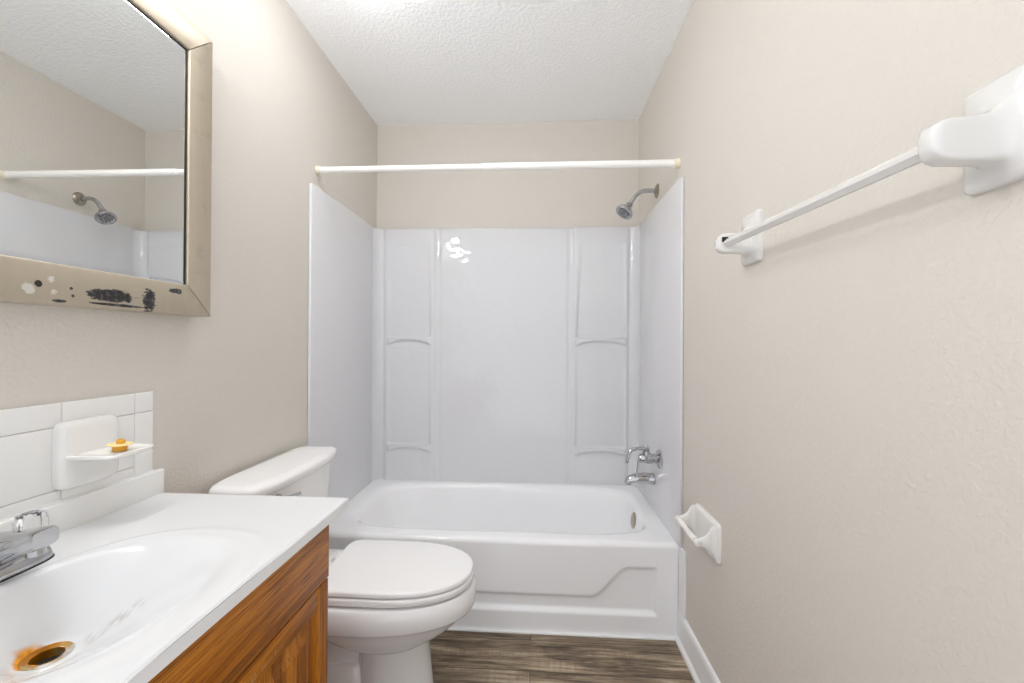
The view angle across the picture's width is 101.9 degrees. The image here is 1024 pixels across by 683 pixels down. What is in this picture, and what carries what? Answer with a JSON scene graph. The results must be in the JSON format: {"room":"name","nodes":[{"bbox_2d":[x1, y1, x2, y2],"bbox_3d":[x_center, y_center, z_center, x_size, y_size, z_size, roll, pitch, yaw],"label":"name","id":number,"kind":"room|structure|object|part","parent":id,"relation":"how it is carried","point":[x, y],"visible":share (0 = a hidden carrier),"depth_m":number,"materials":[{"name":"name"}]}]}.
{"room":"bathroom","nodes":[
{"label":"bathroom","id":0,"kind":"room"},
{"bbox_2d":[0,0,376,493],"bbox_3d":[-0.931,-0.053,1.132,0.100,2.457,2.651,0,0,3],"label":"wall","id":1,"kind":"structure","parent":0,"point":[229,387],"depth_m":1.33,"materials":[{"name":"beige paint"}]},
{"bbox_2d":[0,391,152,518],"bbox_3d":[-0.906,0.217,0.646,0.008,0.194,0.746,0,0,3],"label":"tile backsplash","id":2,"kind":"structure","parent":1,"relation":"attached to","point":[25,432],"depth_m":0.79,"materials":[{"name":"white tile"}]},
{"bbox_2d":[52,414,153,489],"bbox_3d":[-0.834,0.227,0.861,0.109,0.136,0.118,0,0,3],"label":"soap dish","id":3,"kind":"object","parent":2,"relation":"attached to","point":[81,456],"depth_m":0.84,"materials":[{"name":"white ceramic"}]},
{"bbox_3d":[-0.878,0.226,0.863,0.021,0.136,0.116,0,0,3],"label":"plate","id":4,"kind":"part","parent":3,"relation":"part of","materials":[{"name":"white ceramic"}]},
{"bbox_2d":[65,443,153,460],"bbox_3d":[-0.827,0.233,0.864,0.094,0.016,0.112,0,0,3],"label":"tray","id":5,"kind":"object","parent":3,"relation":"on","point":[93,451],"depth_m":0.84,"materials":[{"name":"white ceramic"}]},
{"bbox_3d":[-0.811,0.214,0.860,0.043,0.024,0.043,0,0,3],"label":"amber knob","id":6,"kind":"part","parent":3,"relation":"part of","materials":[{"name":"orange plastic"}]},
{"bbox_3d":[-0.812,0.220,0.860,0.025,0.012,0.025,0,0,3],"label":"stem","id":7,"kind":"part","parent":3,"relation":"part of","materials":[{"name":"orange plastic"}]},
{"bbox_2d":[0,468,163,533],"bbox_3d":[-0.900,0.345,0.653,0.020,0.061,0.772,0,0,3],"label":"backsplash","id":8,"kind":"structure","parent":1,"relation":"attached to","point":[70,513],"depth_m":0.89,"materials":[{"name":"white ceramic"}]},
{"bbox_2d":[0,0,212,316],"bbox_3d":[-0.877,-0.448,0.663,0.054,0.757,0.958,0,0,3],"label":"wall mirror","id":9,"kind":"object","parent":1,"relation":"attached to","point":[106,105],"visible":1,"depth_m":0.86,"materials":[{"name":"silver glass"}]},
{"bbox_3d":[-0.879,-0.107,0.662,0.054,0.076,0.955,0,0,3],"label":"frame rail","id":10,"kind":"part","parent":9,"relation":"part of","materials":[{"name":"beige metal"}]},
{"bbox_3d":[-0.875,-0.788,0.664,0.054,0.076,0.955,0,0,3],"label":"frame rail","id":11,"kind":"part","parent":9,"relation":"part of","materials":[{"name":"beige metal"}]},
{"bbox_3d":[-0.852,-0.446,1.103,0.054,0.754,0.076,0,0,3],"label":"frame rail","id":12,"kind":"part","parent":9,"relation":"part of","materials":[{"name":"beige wood"}]},
{"bbox_2d":[315,158,680,173],"bbox_3d":[-0.078,-0.731,1.737,1.522,0.040,0.040,0,0,3],"label":"shower curtain rod","id":13,"kind":"object","parent":1,"relation":"attached to","point":[675,163],"visible":1,"depth_m":1.72,"materials":[{"name":"white metal"}]},
{"bbox_2d":[286,0,693,125],"bbox_3d":[-0.110,-1.327,1.139,1.724,0.100,2.751,0,0,3],"label":"ceiling","id":14,"kind":"structure","parent":0,"point":[407,62],"depth_m":1.83,"materials":[{"name":"white paint"}]},
{"bbox_2d":[377,119,638,228],"bbox_3d":[-0.040,-0.043,2.458,1.724,2.457,0.100,0,0,3],"label":"wall","id":15,"kind":"structure","parent":0,"point":[558,197],"depth_m":2.41,"materials":[{"name":"beige paint"}]},
{"bbox_2d":[430,630,694,682],"bbox_3d":[-0.125,1.220,1.130,1.724,0.080,2.751,0,0,3],"label":"floor","id":16,"kind":"structure","parent":0,"point":[456,656],"depth_m":1.54,"materials":[{"name":"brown wood"}]},
{"bbox_2d":[148,525,328,682],"bbox_3d":[-0.679,0.787,0.626,0.466,0.774,0.707,0,0,3],"label":"vanity cabinet","id":17,"kind":"object","parent":16,"relation":"on","point":[278,633],"visible":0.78,"depth_m":0.77,"materials":[{"name":"brown wood"}]},
{"bbox_2d":[0,468,348,682],"bbox_3d":[-0.664,0.404,0.639,0.492,0.182,0.772,0,0,3],"label":"sink","id":18,"kind":"object","parent":17,"relation":"in","point":[138,572],"visible":0.98,"depth_m":0.71,"materials":[{"name":"white stone"}]},
{"bbox_2d":[0,510,59,582],"bbox_3d":[-0.789,0.331,0.649,0.130,0.088,0.163,0,0,3],"label":"sink faucet","id":19,"kind":"object","parent":18,"relation":"on","point":[23,548],"visible":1,"depth_m":0.65,"materials":[{"name":"silver metal"}]},
{"bbox_3d":[-0.789,0.326,0.650,0.130,0.072,0.056,0,0,3],"label":"spout","id":20,"kind":"part","parent":19,"relation":"part of","materials":[{"name":"silver metal"}]},
{"bbox_3d":[-0.813,0.311,0.702,0.040,0.042,0.044,0,0,3],"label":"acrylic knob","id":21,"kind":"part","parent":19,"relation":"part of","materials":[{"name":"white"}]},
{"bbox_3d":[-0.444,0.571,0.789,0.014,0.046,0.262,0,0,3],"label":"rail","id":22,"kind":"part","parent":17,"relation":"part of","materials":[{"name":"brown wood"}]},
{"bbox_3d":[-0.447,0.805,0.788,0.005,0.490,0.328,0,0,3],"label":"door","id":23,"kind":"part","parent":17,"relation":"part of","materials":[{"name":"brown wood"}]},
{"bbox_3d":[-0.445,0.805,0.788,0.010,0.410,0.248,0,0,3],"label":"panel","id":24,"kind":"part","parent":17,"relation":"part of","materials":[{"name":"brown wood"}]},
{"bbox_2d":[208,446,475,682],"bbox_3d":[-0.487,0.796,1.387,0.737,0.768,0.512,0,0,3],"label":"toilet","id":25,"kind":"object","parent":16,"relation":"on","point":[387,599],"visible":0.68,"depth_m":1.29,"materials":[{"name":"white ceramic"}]},
{"bbox_3d":[-0.760,0.429,1.404,0.178,0.038,0.510,0,0,3],"label":"tank lid","id":26,"kind":"part","parent":25,"relation":"part of","materials":[{"name":"white ceramic"}]},
{"bbox_3d":[-0.675,0.473,1.273,0.017,0.018,0.074,0,0,15],"label":"lever arm","id":27,"kind":"part","parent":25,"relation":"part of","materials":[{"name":"silver metal"}]},
{"bbox_3d":[-0.771,0.618,1.403,0.159,0.347,0.472,0,0,3],"label":"tank","id":28,"kind":"part","parent":25,"relation":"part of","materials":[{"name":"white ceramic"}]},
{"bbox_3d":[-0.369,0.750,1.386,0.478,0.019,0.333,0,0,3],"label":"seat lid","id":29,"kind":"part","parent":25,"relation":"part of","materials":[{"name":"white plastic"}]},
{"bbox_3d":[-0.369,0.777,1.385,0.481,0.028,0.336,0,0,3],"label":"seat","id":30,"kind":"part","parent":25,"relation":"part of","materials":[{"name":"white plastic"}]},
{"bbox_3d":[-0.443,0.985,1.389,0.645,0.388,0.377,0,0,3],"label":"bowl","id":31,"kind":"part","parent":25,"relation":"part of","materials":[{"name":"white ceramic"}]},
{"bbox_2d":[329,479,678,640],"bbox_3d":[-0.070,0.995,2.038,1.516,0.378,0.704,0,0,3],"label":"bathtub","id":32,"kind":"object","parent":16,"relation":"on","point":[558,559],"visible":0.6,"depth_m":1.70,"materials":[{"name":"white"}]},
{"bbox_2d":[307,177,683,547],"bbox_3d":[-0.065,0.077,2.040,1.522,1.458,0.733,0,0,3],"label":"tub surround","id":33,"kind":"object","parent":32,"relation":"on","point":[523,355],"visible":0.99,"depth_m":2.36,"materials":[{"name":"white plastic"}]},
{"bbox_3d":[-0.821,0.072,2.042,0.012,1.458,0.648,0,0,3],"label":"panel","id":34,"kind":"part","parent":33,"relation":"part of","materials":[{"name":"white plastic"}]},
{"bbox_3d":[-0.047,0.080,2.351,1.504,1.455,0.080,0,0,3],"label":"panel","id":35,"kind":"part","parent":33,"relation":"part of","materials":[{"name":"white plastic"}]},
{"bbox_2d":[624,472,655,484],"bbox_3d":[0.610,0.656,1.985,0.138,0.060,0.062,0,0,3],"label":"tub spout","id":36,"kind":"object","parent":33,"relation":"attached to","point":[644,478],"visible":0.99,"depth_m":1.97,"materials":[{"name":"silver metal"}]},
{"bbox_2d":[625,445,662,476],"bbox_3d":[0.595,0.544,1.896,0.158,0.144,0.084,0,0,3],"label":"tub valve","id":37,"kind":"object","parent":33,"relation":"attached to","point":[646,457],"visible":1,"depth_m":1.88,"materials":[{"name":"silver metal"}]},
{"bbox_3d":[0.572,0.517,1.894,0.111,0.075,0.019,0,0,-1],"label":"lever","id":38,"kind":"part","parent":37,"relation":"part of","materials":[{"name":"silver metal"}]},
{"bbox_3d":[0.574,0.577,1.893,0.028,0.079,0.014,0,0,-32],"label":"diverter rod","id":39,"kind":"part","parent":37,"relation":"part of","materials":[{"name":"silver metal"}]},
{"bbox_3d":[0.686,0.081,1.954,0.012,1.458,0.648,0,0,3],"label":"panel","id":40,"kind":"part","parent":33,"relation":"part of","materials":[{"name":"white plastic"}]},
{"bbox_2d":[329,479,678,552],"bbox_3d":[-0.070,0.966,2.045,1.516,0.320,0.692,0,0,3],"label":"basin","id":41,"kind":"object","parent":32,"relation":"in","point":[467,516],"depth_m":2.26,"materials":[{"name":"white"}]},
{"bbox_3d":[0.600,0.884,2.050,0.022,0.078,0.078,0,0,3],"label":"overflow plate","id":42,"kind":"part","parent":32,"relation":"part of","materials":[{"name":"silver metal"}]},
{"bbox_2d":[639,0,1023,682],"bbox_3d":[0.691,-0.044,1.037,0.100,2.457,2.651,0,0,3],"label":"wall","id":43,"kind":"structure","parent":0,"point":[853,391],"depth_m":0.77,"materials":[{"name":"beige paint"}]},
{"bbox_2d":[616,183,658,219],"bbox_3d":[0.601,-0.676,1.998,0.198,0.168,0.089,0,0,3],"label":"shower","id":44,"kind":"object","parent":43,"relation":"attached to","point":[624,211],"visible":1,"depth_m":2.00,"materials":[{"name":"silver metal"}]},
{"bbox_3d":[0.630,-0.699,2.007,0.133,0.079,0.021,0,0,3],"label":"arm","id":45,"kind":"part","parent":44,"relation":"part of","materials":[{"name":"silver metal"}]},
{"bbox_2d":[678,547,685,618],"bbox_3d":[0.665,0.935,1.621,0.008,0.254,0.065,0,0,3],"label":"trim","id":46,"kind":"structure","parent":43,"relation":"attached to","point":[682,554],"depth_m":1.61,"materials":[{"name":"white paint"}]},
{"bbox_2d":[674,503,720,563],"bbox_3d":[0.616,0.636,1.390,0.082,0.125,0.192,0,0,3],"label":"toilet paper holder","id":47,"kind":"object","parent":43,"relation":"attached to","point":[706,533],"visible":1,"depth_m":1.36,"materials":[{"name":"white ceramic"}]},
{"bbox_3d":[0.616,0.636,1.476,0.072,0.114,0.019,0,0,3],"label":"arm","id":48,"kind":"part","parent":47,"relation":"part of","materials":[{"name":"white ceramic"}]},
{"bbox_3d":[0.606,0.636,1.304,0.072,0.114,0.019,0,0,3],"label":"arm","id":49,"kind":"part","parent":47,"relation":"part of","materials":[{"name":"white ceramic"}]},
{"bbox_3d":[0.650,0.636,1.388,0.014,0.125,0.192,0,0,3],"label":"plate","id":50,"kind":"part","parent":47,"relation":"part of","materials":[{"name":"white ceramic"}]},
{"bbox_2d":[675,610,720,682],"bbox_3d":[0.605,1.121,0.733,0.022,0.124,1.843,0,0,3],"label":"baseboard","id":51,"kind":"structure","parent":43,"relation":"attached to","point":[698,664],"depth_m":1.49,"materials":[{"name":"white paint"}]},
{"bbox_2d":[714,64,1023,265],"bbox_3d":[0.580,-0.268,0.813,0.098,0.152,0.693,0,0,3],"label":"towel bar","id":52,"kind":"object","parent":43,"relation":"attached to","point":[987,141],"visible":1,"depth_m":0.51,"materials":[{"name":"white ceramic"}]}
]}

